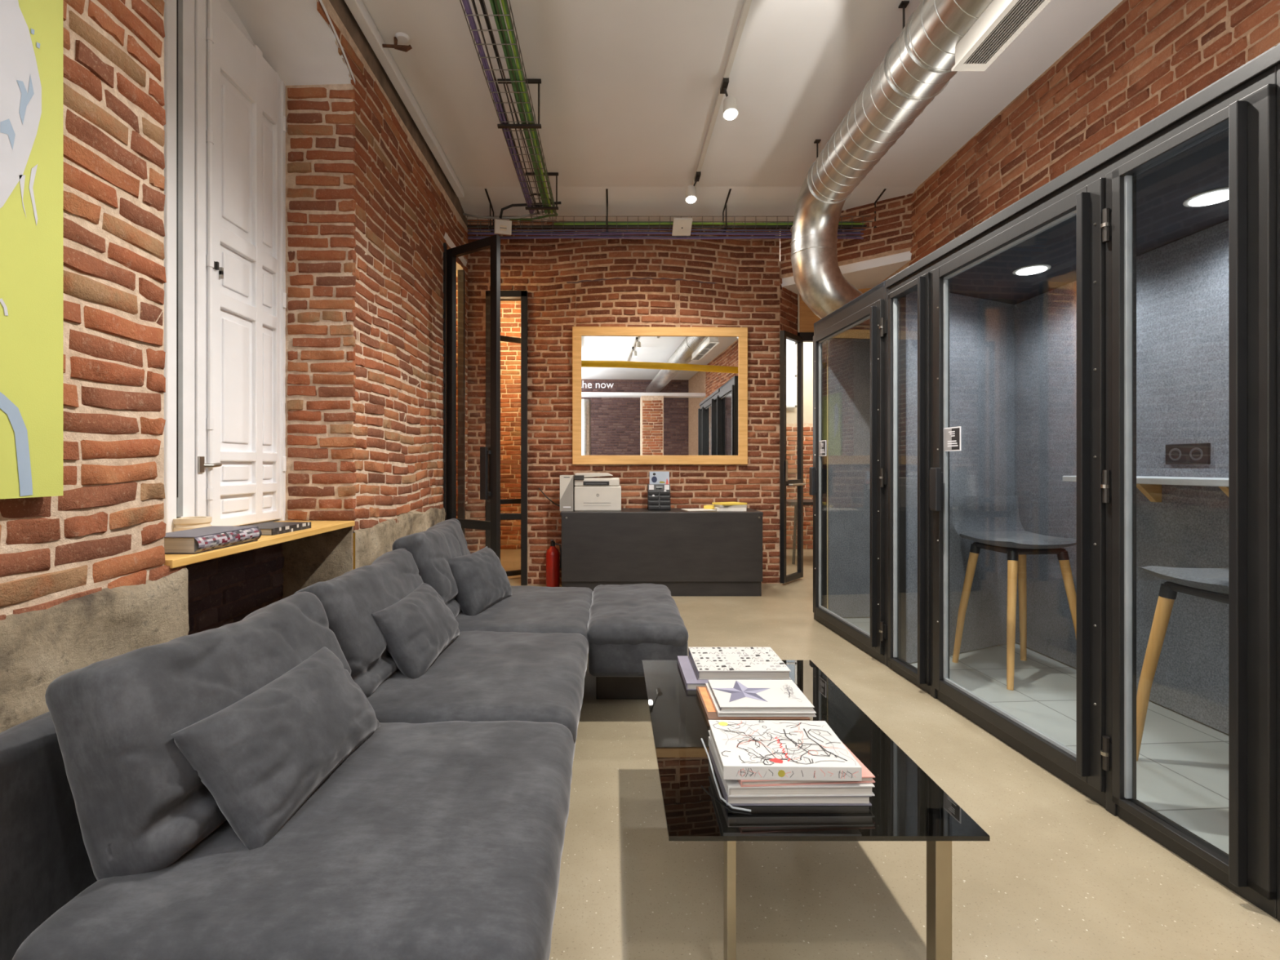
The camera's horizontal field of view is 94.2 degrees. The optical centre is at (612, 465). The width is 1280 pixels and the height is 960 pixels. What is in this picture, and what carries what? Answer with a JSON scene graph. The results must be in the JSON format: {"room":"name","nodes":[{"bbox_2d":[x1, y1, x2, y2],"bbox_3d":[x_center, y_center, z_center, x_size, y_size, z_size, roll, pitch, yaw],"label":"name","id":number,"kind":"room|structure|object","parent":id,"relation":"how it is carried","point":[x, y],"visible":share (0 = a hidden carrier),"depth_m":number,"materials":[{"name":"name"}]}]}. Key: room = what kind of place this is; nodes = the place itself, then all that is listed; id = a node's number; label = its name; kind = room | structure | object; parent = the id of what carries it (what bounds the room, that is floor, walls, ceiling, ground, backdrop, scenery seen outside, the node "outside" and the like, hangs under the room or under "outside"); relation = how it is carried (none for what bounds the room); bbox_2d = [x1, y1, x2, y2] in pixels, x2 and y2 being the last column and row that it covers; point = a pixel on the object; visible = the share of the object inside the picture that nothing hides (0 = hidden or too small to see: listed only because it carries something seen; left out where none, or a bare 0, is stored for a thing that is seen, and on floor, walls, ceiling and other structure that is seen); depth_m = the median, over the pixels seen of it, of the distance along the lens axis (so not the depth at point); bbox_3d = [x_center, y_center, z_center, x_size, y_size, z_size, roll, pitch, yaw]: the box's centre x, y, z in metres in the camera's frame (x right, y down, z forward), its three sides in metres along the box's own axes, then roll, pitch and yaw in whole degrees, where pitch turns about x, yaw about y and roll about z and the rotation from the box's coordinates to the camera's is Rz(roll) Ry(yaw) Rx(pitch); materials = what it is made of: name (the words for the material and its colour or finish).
{"room":"office lounge","nodes":[
{"label":"office lounge","id":0,"kind":"room"},
{"bbox_2d":[0,0,468,733],"bbox_3d":[-2.281,-0.657,0.181,1.843,3.666,11.368,0,0,0],"label":"wall","id":1,"kind":"structure","parent":0,"point":[371,211],"depth_m":2.83,"materials":[{"name":"brick"}]},
{"bbox_2d":[0,0,62,498],"bbox_3d":[-1.386,-0.608,1.000,0.035,1.365,0.961,0,0,0],"label":"canvas painting","id":2,"kind":"object","parent":1,"relation":"attached to","point":[31,31],"visible":1,"depth_m":1.40},
{"bbox_2d":[164,0,286,533],"bbox_3d":[-1.863,-1.010,2.580,0.214,2.640,1.440,0,0,0],"label":"window","id":3,"kind":"structure","parent":1,"relation":"in","point":[225,126],"depth_m":2.77,"materials":[{"name":"white paint"}]},
{"bbox_2d":[210,0,280,525],"bbox_3d":[-1.825,-0.920,2.950,0.050,2.420,0.590,0,0,0],"label":"shutter","id":4,"kind":"object","parent":3,"relation":"attached to","point":[246,90],"depth_m":2.93,"materials":[{"name":"paint"}]},
{"bbox_2d":[164,520,355,568],"bbox_3d":[-1.607,0.314,2.565,0.415,0.028,1.350,0,0,0],"label":"window sill","id":5,"kind":"structure","parent":1,"relation":"attached to","point":[174,561],"depth_m":2.38,"materials":[{"name":"brown wood"}]},
{"bbox_2d":[173,515,212,531],"bbox_3d":[-1.735,0.258,2.450,0.136,0.085,0.136,0,0,0],"label":"round tin","id":6,"kind":"object","parent":5,"relation":"on","point":[185,522],"visible":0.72,"depth_m":2.40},
{"bbox_2d":[164,525,262,554],"bbox_3d":[-1.500,0.271,2.190,0.200,0.059,0.360,0,0,0],"label":"book","id":7,"kind":"object","parent":5,"relation":"on","point":[197,540],"visible":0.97,"depth_m":2.11,"materials":[{"name":"paper"}]},
{"bbox_2d":[248,521,311,535],"bbox_3d":[-1.554,0.285,2.706,0.201,0.029,0.300,0,0,2],"label":"book","id":8,"kind":"object","parent":5,"relation":"on","point":[271,528],"visible":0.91,"depth_m":2.70,"materials":[{"name":"black paper"}]},
{"bbox_2d":[344,0,464,197],"bbox_3d":[-1.365,-2.450,2.175,0.060,0.070,6.350,0,0,0],"label":"pipe","id":9,"kind":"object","parent":1,"relation":"attached to","point":[357,8],"depth_m":3.80,"materials":[{"name":"metal"}]},
{"bbox_2d":[443,242,465,537],"bbox_3d":[-1.440,-0.350,5.350,0.080,3.040,0.740,0,0,0],"label":"trim","id":10,"kind":"structure","parent":1,"relation":"attached to","point":[461,273],"depth_m":5.67,"materials":[{"name":"metal"}]},
{"bbox_2d":[446,234,500,560],"bbox_3d":[-1.143,-0.340,4.855,0.587,2.960,0.114,0,0,34],"label":"door","id":11,"kind":"structure","parent":1,"relation":"in","point":[493,242],"depth_m":4.72,"materials":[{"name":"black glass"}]},
{"bbox_2d":[500,301,813,549],"bbox_3d":[0.700,-0.657,6.801,7.800,3.666,3.003,0,0,0],"label":"wall","id":12,"kind":"structure","parent":0,"point":[510,311],"depth_m":8.29,"materials":[{"name":"brick"}]},
{"bbox_2d":[786,338,796,407],"bbox_3d":[2.393,-1.482,8.250,0.325,1.345,0.040,0,0,0],"label":"window","id":13,"kind":"structure","parent":12,"relation":"in","point":[791,346],"depth_m":8.26,"materials":[{"name":"glass"}]},
{"bbox_2d":[465,193,912,584],"bbox_3d":[0.675,-0.668,5.983,4.231,3.676,0.770,0,0,6],"label":"wall","id":14,"kind":"structure","parent":0,"point":[568,282],"depth_m":5.84,"materials":[{"name":"brick"}]},
{"bbox_2d":[485,290,527,585],"bbox_3d":[-1.038,-0.270,5.837,0.405,2.880,0.080,0,0,0],"label":"door frame","id":15,"kind":"structure","parent":14,"relation":"attached to","point":[522,295],"depth_m":5.80,"materials":[{"name":"metal"}]},
{"bbox_2d":[500,335,520,576],"bbox_3d":[-0.990,-0.095,6.170,0.483,2.470,0.083,0,0,-34],"label":"door","id":16,"kind":"structure","parent":14,"relation":"in","point":[506,339],"depth_m":6.13,"materials":[{"name":"black metal"}]},
{"bbox_2d":[572,326,747,464],"bbox_3d":[0.468,-0.685,5.826,1.720,1.345,0.030,0,0,-1],"label":"wall mirror","id":17,"kind":"object","parent":14,"relation":"attached to","point":[642,395],"visible":1,"depth_m":5.83,"materials":[{"name":"brown wood"}]},
{"bbox_2d":[467,236,863,239],"bbox_3d":[0.570,-2.138,5.580,3.860,0.021,0.012,0,0,0],"label":"cable","id":18,"kind":"object","parent":14,"relation":"attached to","point":[553,237],"visible":0.81,"depth_m":5.58,"materials":[{"name":"plastic"}]},
{"bbox_2d":[779,330,805,583],"bbox_3d":[1.824,-0.085,5.959,0.095,2.470,0.461,0,0,41],"label":"door","id":19,"kind":"structure","parent":14,"relation":"in","point":[784,335],"depth_m":5.86,"materials":[{"name":"black metal"}]},
{"bbox_2d":[797,288,871,342],"bbox_3d":[2.330,-1.595,6.220,0.800,0.590,0.060,0,0,0],"label":"trim","id":20,"kind":"structure","parent":14,"relation":"attached to","point":[806,318],"depth_m":6.22,"materials":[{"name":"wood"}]},
{"bbox_2d":[781,250,911,294],"bbox_3d":[2.195,-1.865,5.860,1.070,0.210,0.880,0,0,0],"label":"trim","id":21,"kind":"structure","parent":14,"relation":"attached to","point":[868,273],"depth_m":5.67,"materials":[{"name":"white paint"}]},
{"bbox_2d":[362,0,1122,261],"bbox_3d":[0.700,-2.440,1.400,8.000,0.100,14.000,0,0,0],"label":"ceiling","id":22,"kind":"structure","parent":0,"point":[628,89],"depth_m":3.96,"materials":[{"name":"paint"}]},
{"bbox_2d":[382,31,412,52],"bbox_3d":[-1.252,-2.447,3.450,0.176,0.086,0.078,0,0,0],"label":"spotlight","id":23,"kind":"object","parent":22,"relation":"attached to","point":[402,37],"visible":1,"depth_m":3.44,"materials":[{"name":"white paint"}]},
{"bbox_2d":[459,0,558,219],"bbox_3d":[-0.600,-2.335,2.150,0.280,0.306,6.305,0,0,0],"label":"cable tray","id":24,"kind":"object","parent":22,"relation":"hanging from","point":[526,81],"depth_m":3.82,"materials":[{"name":"metal"}]},
{"bbox_2d":[462,0,531,213],"bbox_3d":[-0.712,-2.214,2.100,0.028,0.020,6.200,0,0,0],"label":"cable","id":25,"kind":"object","parent":24,"relation":"in","point":[463,1],"visible":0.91,"depth_m":3.47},
{"bbox_2d":[464,0,533,213],"bbox_3d":[-0.694,-2.214,2.100,0.028,0.020,6.200,0,0,0],"label":"cable","id":26,"kind":"object","parent":24,"relation":"in","point":[466,1],"visible":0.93,"depth_m":3.50,"materials":[{"name":"plastic"}]},
{"bbox_2d":[467,0,534,211],"bbox_3d":[-0.694,-2.230,2.100,0.028,0.020,6.200,0,0,0],"label":"cable","id":27,"kind":"object","parent":24,"relation":"in","point":[468,0],"visible":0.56,"depth_m":4.56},
{"bbox_2d":[472,0,538,213],"bbox_3d":[-0.665,-2.209,2.100,0.032,0.016,6.200,0,0,0],"label":"cable","id":28,"kind":"object","parent":24,"relation":"in","point":[473,1],"visible":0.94,"depth_m":3.58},
{"bbox_2d":[479,0,539,213],"bbox_3d":[-0.637,-2.209,2.100,0.032,0.016,6.200,0,0,0],"label":"cable","id":29,"kind":"object","parent":24,"relation":"in","point":[480,1],"visible":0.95,"depth_m":3.46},
{"bbox_2d":[480,0,542,211],"bbox_3d":[-0.609,-2.209,2.100,0.032,0.016,6.200,0,0,0],"label":"cable","id":30,"kind":"object","parent":24,"relation":"in","point":[482,3],"visible":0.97,"depth_m":3.61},
{"bbox_2d":[494,93,529,205],"bbox_3d":[-0.712,-2.230,2.100,0.028,0.020,6.200,0,0,0],"label":"cable","id":31,"kind":"object","parent":24,"relation":"in","point":[495,94],"visible":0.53,"depth_m":4.21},
{"bbox_2d":[488,0,546,213],"bbox_3d":[-0.578,-2.214,2.100,0.029,0.021,6.200,0,0,0],"label":"cable","id":32,"kind":"object","parent":24,"relation":"in","point":[492,5],"visible":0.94,"depth_m":3.38,"materials":[{"name":"plastic"}]},
{"bbox_2d":[493,0,546,211],"bbox_3d":[-0.578,-2.231,2.100,0.029,0.021,6.200,0,0,0],"label":"cable","id":33,"kind":"object","parent":24,"relation":"in","point":[493,0],"visible":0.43,"depth_m":3.59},
{"bbox_2d":[493,0,548,213],"bbox_3d":[-0.560,-2.214,2.100,0.029,0.021,6.200,0,0,0],"label":"cable","id":34,"kind":"object","parent":24,"relation":"in","point":[535,163],"visible":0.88,"depth_m":3.56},
{"bbox_2d":[496,0,551,213],"bbox_3d":[-0.544,-2.214,2.100,0.029,0.021,6.200,0,0,0],"label":"cable","id":35,"kind":"object","parent":24,"relation":"in","point":[498,1],"visible":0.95,"depth_m":3.44,"materials":[{"name":"plastic"}]},
{"bbox_2d":[500,0,552,213],"bbox_3d":[-0.527,-2.214,2.100,0.029,0.021,6.200,0,0,0],"label":"cable","id":36,"kind":"object","parent":24,"relation":"in","point":[502,1],"visible":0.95,"depth_m":3.46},
{"bbox_2d":[503,0,555,213],"bbox_3d":[-0.510,-2.214,2.100,0.029,0.021,6.200,0,0,0],"label":"cable","id":37,"kind":"object","parent":24,"relation":"in","point":[504,1],"visible":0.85,"depth_m":3.55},
{"bbox_2d":[510,209,558,220],"bbox_3d":[-0.674,-2.265,5.408,0.574,0.089,0.210,0,0,41],"label":"cable","id":38,"kind":"object","parent":24,"relation":"in","point":[546,215],"visible":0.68,"depth_m":5.49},
{"bbox_2d":[529,136,542,186],"bbox_3d":[-0.561,-2.231,2.100,0.029,0.021,6.200,0,0,0],"label":"cable","id":39,"kind":"object","parent":24,"relation":"in","point":[530,136],"visible":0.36,"depth_m":4.41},
{"bbox_2d":[466,188,886,233],"bbox_3d":[0.594,-2.354,5.510,3.913,0.279,0.362,0,0,0],"label":"cable tray","id":40,"kind":"object","parent":22,"relation":"hanging from","point":[606,221],"visible":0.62,"depth_m":5.55,"materials":[{"name":"metal"}]},
{"bbox_2d":[493,218,511,235],"bbox_3d":[-1.000,-2.175,5.420,0.150,0.130,0.087,0,0,-17],"label":"junction box","id":41,"kind":"object","parent":40,"relation":"attached to","point":[503,227],"visible":1,"depth_m":5.39,"materials":[{"name":"white plastic"}]},
{"bbox_2d":[462,210,544,219],"bbox_3d":[-0.983,-2.296,5.426,0.814,0.087,0.093,0,0,13],"label":"cable","id":42,"kind":"object","parent":40,"relation":"in","point":[540,212],"visible":0.87,"depth_m":5.42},
{"bbox_2d":[498,201,561,218],"bbox_3d":[-0.749,-2.301,5.332,0.581,0.110,0.061,0,0,10],"label":"cable","id":43,"kind":"object","parent":40,"relation":"in","point":[558,202],"visible":0.68,"depth_m":5.33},
{"bbox_2d":[467,231,860,233],"bbox_3d":[0.570,-2.195,5.592,3.860,0.021,0.012,0,0,0],"label":"cable","id":44,"kind":"object","parent":40,"relation":"attached to","point":[468,232],"visible":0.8,"depth_m":5.59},
{"bbox_2d":[467,235,862,237],"bbox_3d":[0.570,-2.157,5.592,3.860,0.021,0.012,0,0,0],"label":"cable","id":45,"kind":"object","parent":40,"relation":"attached to","point":[597,235],"visible":0.9,"depth_m":5.59,"materials":[{"name":"plastic"}]},
{"bbox_2d":[467,232,863,235],"bbox_3d":[0.570,-2.176,5.580,3.860,0.021,0.012,0,0,0],"label":"cable","id":46,"kind":"object","parent":40,"relation":"attached to","point":[468,233],"visible":0.82,"depth_m":5.58,"materials":[{"name":"plastic"}]},
{"bbox_2d":[467,228,865,231],"bbox_3d":[0.570,-2.214,5.580,3.860,0.021,0.012,0,0,0],"label":"cable","id":47,"kind":"object","parent":40,"relation":"attached to","point":[628,228],"visible":0.79,"depth_m":5.58,"materials":[{"name":"plastic"}]},
{"bbox_2d":[466,224,866,227],"bbox_3d":[0.570,-2.245,5.569,3.860,0.028,0.019,0,0,0],"label":"cable","id":48,"kind":"object","parent":40,"relation":"in","point":[588,225],"visible":0.8,"depth_m":5.56,"materials":[{"name":"plastic"}]},
{"bbox_2d":[483,226,853,228],"bbox_3d":[0.570,-2.255,5.620,3.860,0.028,0.019,0,0,0],"label":"cable","id":49,"kind":"object","parent":40,"relation":"in","point":[567,227],"visible":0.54,"depth_m":5.61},
{"bbox_2d":[466,216,872,232],"bbox_3d":[0.594,-2.280,5.610,3.913,0.105,0.126,0,0,0],"label":"cable tray","id":50,"kind":"object","parent":40,"relation":"on","point":[606,221],"depth_m":5.55,"materials":[{"name":"metal"}]},
{"bbox_2d":[671,217,692,235],"bbox_3d":[0.640,-2.195,5.460,0.170,0.106,0.168,0,0,0],"label":"junction box","id":51,"kind":"object","parent":40,"relation":"attached to","point":[681,226],"visible":1,"depth_m":5.44,"materials":[{"name":"white plastic"}]},
{"bbox_2d":[554,222,847,225],"bbox_3d":[0.975,-2.282,5.599,3.050,0.028,0.019,0,0,0],"label":"cable","id":52,"kind":"object","parent":40,"relation":"in","point":[554,222],"visible":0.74,"depth_m":5.59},
{"bbox_2d":[553,222,865,225],"bbox_3d":[0.975,-2.270,5.580,3.050,0.028,0.019,0,0,0],"label":"cable","id":53,"kind":"object","parent":40,"relation":"in","point":[554,224],"visible":0.73,"depth_m":5.57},
{"bbox_2d":[631,222,854,222],"bbox_3d":[0.975,-2.294,5.620,3.050,0.028,0.019,0,0,0],"label":"cable","id":54,"kind":"object","parent":40,"relation":"in","point":[632,222],"visible":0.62,"depth_m":5.61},
{"bbox_2d":[692,0,751,187],"bbox_3d":[0.720,-2.471,1.225,0.034,0.033,8.450,0,0,0],"label":"track","id":55,"kind":"object","parent":22,"relation":"attached to","point":[746,5],"visible":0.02,"depth_m":3.71,"materials":[{"name":"white plastic"}]},
{"bbox_2d":[685,171,701,203],"bbox_3d":[0.677,-2.346,5.023,0.121,0.228,0.126,0,0,0],"label":"track spotlight","id":56,"kind":"object","parent":55,"relation":"attached to","point":[691,192],"visible":1,"depth_m":5.00,"materials":[{"name":"white plastic"}]},
{"bbox_2d":[720,77,737,119],"bbox_3d":[0.755,-2.351,3.823,0.106,0.218,0.126,0,0,0],"label":"track spotlight","id":57,"kind":"object","parent":55,"relation":"attached to","point":[730,108],"visible":1,"depth_m":3.80,"materials":[{"name":"white plastic"}]},
{"bbox_2d":[790,0,1051,319],"bbox_3d":[1.767,-1.817,-0.017,0.642,1.346,10.366,0,0,0],"label":"ventilation duct","id":58,"kind":"object","parent":22,"relation":"hanging from","point":[940,39],"visible":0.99,"depth_m":3.33,"materials":[{"name":"metal"}]},
{"bbox_2d":[500,549,1279,959],"bbox_3d":[0.700,1.170,1.400,8.000,0.001,14.000,0,0,0],"label":"floor","id":59,"kind":"structure","parent":0,"point":[1059,875],"depth_m":1.72,"materials":[{"name":"concrete"}]},
{"bbox_2d":[0,711,574,959],"bbox_3d":[-0.656,0.839,1.326,1.111,0.663,0.863,0,0,0],"label":"sofa section","id":60,"kind":"object","parent":59,"relation":"on","point":[439,840],"visible":0.77,"depth_m":1.09,"materials":[{"name":"grey fabric"}]},
{"bbox_2d":[44,591,351,880],"bbox_3d":[-0.890,0.570,1.428,0.267,0.408,0.737,0,0,4],"label":"cushion","id":61,"kind":"object","parent":60,"relation":"on","point":[140,805],"visible":0.61,"depth_m":1.11,"materials":[{"name":"grey fabric"}]},
{"bbox_2d":[170,646,380,849],"bbox_3d":[-0.745,0.625,1.400,0.218,0.243,0.560,0,0,2],"label":"throw pillow","id":62,"kind":"object","parent":60,"relation":"on","point":[260,757],"visible":0.99,"depth_m":1.24,"materials":[{"name":"grey fabric"}]},
{"bbox_2d":[367,631,588,747],"bbox_3d":[-0.656,0.838,2.211,1.107,0.664,0.919,0,0,0],"label":"sofa section","id":63,"kind":"object","parent":59,"relation":"on","point":[481,676],"visible":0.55,"depth_m":1.98,"materials":[{"name":"grey fabric"}]},
{"bbox_2d":[293,547,423,697],"bbox_3d":[-0.884,0.573,2.250,0.263,0.422,0.809,0,0,0],"label":"cushion","id":64,"kind":"object","parent":63,"relation":"on","point":[349,600],"visible":0.57,"depth_m":1.98,"materials":[{"name":"grey fabric"}]},
{"bbox_2d":[372,582,459,679],"bbox_3d":[-0.746,0.625,2.300,0.215,0.244,0.560,0,0,0],"label":"throw pillow","id":65,"kind":"object","parent":63,"relation":"on","point":[416,628],"visible":0.94,"depth_m":2.12,"materials":[{"name":"grey fabric"}]},
{"bbox_2d":[455,585,592,642],"bbox_3d":[-0.657,0.838,3.168,1.111,0.664,1.012,0,0,0],"label":"sofa section","id":66,"kind":"object","parent":59,"relation":"on","point":[530,609],"visible":0.36,"depth_m":2.93,"materials":[{"name":"grey fabric"}]},
{"bbox_2d":[391,518,470,617],"bbox_3d":[-0.881,0.543,3.070,0.271,0.476,0.790,0,0,-2],"label":"cushion","id":67,"kind":"object","parent":66,"relation":"on","point":[431,549],"visible":0.54,"depth_m":2.80,"materials":[{"name":"grey fabric"}]},
{"bbox_2d":[448,546,512,615],"bbox_3d":[-0.701,0.605,3.130,0.235,0.293,0.480,0,0,14],"label":"throw pillow","id":68,"kind":"object","parent":66,"relation":"on","point":[482,580],"visible":0.85,"depth_m":2.98,"materials":[{"name":"grey fabric"}]},
{"bbox_2d":[546,539,561,586],"bbox_3d":[-0.560,0.931,5.610,0.134,0.479,0.150,0,0,-38],"label":"fire extinguisher","id":69,"kind":"object","parent":59,"relation":"on","point":[553,559],"visible":0.82,"depth_m":5.57,"materials":[{"name":"red paint"}]},
{"bbox_2d":[586,583,688,699],"bbox_3d":[0.113,0.939,3.172,0.481,0.462,1.004,0,0,0],"label":"ottoman","id":70,"kind":"object","parent":59,"relation":"on","point":[628,625],"visible":0.98,"depth_m":2.72,"materials":[{"name":"grey fabric"}]},
{"bbox_2d":[586,583,688,646],"bbox_3d":[0.113,0.776,3.172,0.480,0.137,1.003,0,0,0],"label":"cushion","id":71,"kind":"object","parent":70,"relation":"on","point":[637,615],"depth_m":2.80,"materials":[{"name":"grey fabric"}]},
{"bbox_2d":[560,507,763,595],"bbox_3d":[0.440,0.792,5.545,1.810,0.755,0.511,0,0,0],"label":"console desk","id":72,"kind":"object","parent":59,"relation":"on","point":[715,553],"visible":0.9,"depth_m":5.29,"materials":[{"name":"wood"}]},
{"bbox_2d":[538,488,559,506],"bbox_3d":[-0.596,0.311,5.762,0.267,0.189,0.036,0,0,23],"label":"cable","id":73,"kind":"object","parent":72,"relation":"on","point":[539,488],"visible":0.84,"depth_m":5.78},
{"bbox_2d":[560,475,575,511],"bbox_3d":[-0.420,0.253,5.569,0.124,0.325,0.302,0,0,0],"label":"box","id":74,"kind":"object","parent":72,"relation":"on","point":[566,485],"visible":0.9,"depth_m":5.42,"materials":[{"name":"grey plastic"}]},
{"bbox_2d":[573,472,621,511],"bbox_3d":[-0.135,0.242,5.590,0.430,0.345,0.379,0,0,0],"label":"printer","id":75,"kind":"object","parent":72,"relation":"on","point":[590,494],"visible":1,"depth_m":5.42,"materials":[{"name":"white plastic"}]},
{"bbox_2d":[583,505,610,506],"bbox_3d":[-0.140,0.353,5.420,0.250,0.027,0.002,0,0,0],"label":"paper tray","id":76,"kind":"object","parent":75,"relation":"on","point":[584,505],"depth_m":5.42,"materials":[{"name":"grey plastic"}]},
{"bbox_2d":[647,471,671,510],"bbox_3d":[0.435,0.235,5.542,0.210,0.360,0.116,0,0,0],"label":"rack","id":77,"kind":"object","parent":72,"relation":"on","point":[659,487],"visible":1,"depth_m":5.54,"materials":[{"name":"black plastic"}]},
{"bbox_2d":[680,508,715,511],"bbox_3d":[0.800,0.412,5.550,0.270,0.006,0.200,0,0,-11],"label":"paper sheets","id":78,"kind":"object","parent":72,"relation":"on","point":[686,509],"visible":0.93,"depth_m":5.50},
{"bbox_2d":[703,504,714,509],"bbox_3d":[0.960,0.393,5.640,0.172,0.030,0.129,0,0,15],"label":"paper pad","id":79,"kind":"object","parent":72,"relation":"on","point":[711,507],"visible":0.51,"depth_m":5.59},
{"bbox_2d":[714,506,746,511],"bbox_3d":[1.090,0.401,5.520,0.270,0.028,0.200,0,0,2],"label":"paper pad","id":80,"kind":"object","parent":72,"relation":"on","point":[716,508],"visible":0.82,"depth_m":5.42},
{"bbox_2d":[714,504,746,507],"bbox_3d":[1.095,0.374,5.520,0.260,0.024,0.180,0,0,-7],"label":"paper pad","id":81,"kind":"object","parent":80,"relation":"on","point":[715,505],"visible":0.86,"depth_m":5.43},
{"bbox_2d":[711,502,746,505],"bbox_3d":[1.090,0.353,5.530,0.250,0.016,0.200,0,0,-26],"label":"paper pad","id":82,"kind":"object","parent":81,"relation":"on","point":[713,503],"visible":1,"depth_m":5.46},
{"bbox_2d":[786,499,813,564],"bbox_3d":[2.525,0.801,7.300,0.850,0.741,0.600,0,0,0],"label":"desk","id":83,"kind":"object","parent":59,"relation":"on","point":[789,502],"visible":0.22,"depth_m":7.04,"materials":[{"name":"metal"}]},
{"bbox_2d":[642,660,990,959],"bbox_3d":[0.439,0.960,1.746,0.650,0.420,1.088,0,0,0],"label":"coffee table","id":84,"kind":"object","parent":59,"relation":"on","point":[907,803],"visible":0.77,"depth_m":1.31,"materials":[{"name":"black glass"}]},
{"bbox_2d":[677,655,771,689],"bbox_3d":[0.394,0.739,2.128,0.292,0.022,0.287,0,0,0],"label":"book","id":85,"kind":"object","parent":84,"relation":"on","point":[691,680],"visible":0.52,"depth_m":2.05,"materials":[{"name":"paper"}]},
{"bbox_2d":[688,647,791,679],"bbox_3d":[0.450,0.713,2.152,0.316,0.030,0.265,0,0,0],"label":"book","id":86,"kind":"object","parent":85,"relation":"on","point":[708,663],"visible":1,"depth_m":2.09,"materials":[{"name":"white paper"}]},
{"bbox_2d":[696,686,810,725],"bbox_3d":[0.423,0.740,1.837,0.293,0.020,0.255,0,0,0],"label":"book","id":87,"kind":"object","parent":84,"relation":"on","point":[709,712],"visible":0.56,"depth_m":1.72,"materials":[{"name":"paper"}]},
{"bbox_2d":[705,683,816,716],"bbox_3d":[0.450,0.724,1.843,0.285,0.012,0.235,0,0,0],"label":"book","id":88,"kind":"object","parent":87,"relation":"on","point":[720,713],"visible":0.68,"depth_m":1.73,"materials":[{"name":"paper"}]},
{"bbox_2d":[708,680,814,711],"bbox_3d":[0.450,0.711,1.845,0.279,0.013,0.220,0,0,0],"label":"book","id":89,"kind":"object","parent":88,"relation":"on","point":[729,695],"visible":1,"depth_m":1.82,"materials":[{"name":"grey paper"}]},
{"bbox_2d":[709,748,871,805],"bbox_3d":[0.412,0.739,1.430,0.320,0.022,0.240,0,0,0],"label":"book","id":90,"kind":"object","parent":84,"relation":"on","point":[824,800],"visible":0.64,"depth_m":1.31,"materials":[{"name":"paper"}]},
{"bbox_2d":[701,737,751,812],"bbox_3d":[0.244,0.719,1.385,0.043,0.061,0.230,0,0,-19],"label":"ribbon bookmark","id":91,"kind":"object","parent":90,"relation":"attached to","point":[702,740],"visible":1,"depth_m":1.35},
{"bbox_2d":[708,736,875,796],"bbox_3d":[0.414,0.717,1.428,0.324,0.022,0.244,0,0,-1],"label":"book","id":92,"kind":"object","parent":90,"relation":"on","point":[732,787],"visible":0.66,"depth_m":1.31,"materials":[{"name":"paper"}]},
{"bbox_2d":[737,742,875,786],"bbox_3d":[0.426,0.699,1.426,0.303,0.014,0.228,0,0,-3],"label":"book","id":93,"kind":"object","parent":92,"relation":"on","point":[867,776],"visible":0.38,"depth_m":1.31,"materials":[{"name":"paper"}]},
{"bbox_2d":[708,720,862,781],"bbox_3d":[0.398,0.676,1.424,0.302,0.030,0.239,0,0,1],"label":"book","id":94,"kind":"object","parent":93,"relation":"on","point":[744,749],"visible":1,"depth_m":1.38,"materials":[{"name":"white paper"}]},
{"bbox_2d":[809,279,1016,666],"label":"glass door","id":95,"kind":"structure","parent":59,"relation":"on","point":[848,474],"depth_m":4.49,"materials":[{"name":"glass"}]},
{"bbox_2d":[885,43,1279,921],"bbox_3d":[2.148,0.043,2.680,1.153,2.255,2.415,0,0,-3],"label":"booth","id":96,"kind":"object","parent":59,"relation":"on","point":[1127,397],"visible":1,"depth_m":2.57,"materials":[{"name":"black metal"}]},
{"bbox_2d":[951,495,1076,690],"bbox_3d":[2.247,0.669,3.330,0.460,0.980,0.520,0,0,-5],"label":"bar stool","id":97,"kind":"object","parent":96,"relation":"on","point":[993,522],"visible":0.98,"depth_m":3.43,"materials":[{"name":"plastic"}]},
{"bbox_2d":[1012,264,1051,275],"bbox_3d":[2.254,-1.054,3.194,0.169,0.010,0.169,0,0,-23],"label":"recessed light","id":98,"kind":"object","parent":96,"relation":"attached to","point":[1023,269],"depth_m":3.17,"materials":[{"name":"white plastic"}]},
{"bbox_2d":[1062,475,1228,486],"bbox_3d":[2.486,0.066,2.381,0.367,0.028,1.310,0,0,-3],"label":"shelf","id":99,"kind":"object","parent":96,"relation":"attached to","point":[1141,481],"depth_m":2.50,"materials":[{"name":"laminate"}]},
{"bbox_2d":[1136,565,1228,760],"bbox_3d":[2.248,0.669,2.080,0.460,0.980,0.520,0,0,4],"label":"bar stool","id":100,"kind":"object","parent":96,"relation":"on","point":[1211,584],"visible":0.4,"depth_m":2.25,"materials":[{"name":"wood"}]},
{"bbox_2d":[1165,443,1210,464],"bbox_3d":[2.623,-0.052,2.710,0.020,0.095,0.190,0,0,-3],"label":"power socket","id":101,"kind":"object","parent":96,"relation":"attached to","point":[1175,453],"depth_m":2.70,"materials":[{"name":"black plastic"}]},
{"bbox_2d":[1182,186,1228,207],"bbox_3d":[2.355,-1.054,2.329,0.169,0.010,0.169,0,0,29],"label":"recessed light","id":102,"kind":"object","parent":96,"relation":"attached to","point":[1209,197],"depth_m":2.33,"materials":[{"name":"white plastic"}]},
{"bbox_2d":[876,0,1279,285],"bbox_3d":[2.723,-0.660,0.450,0.020,3.660,11.900,0,0,0],"label":"wall","id":103,"kind":"structure","parent":0,"point":[1143,59],"depth_m":3.36,"materials":[{"name":"brick"}]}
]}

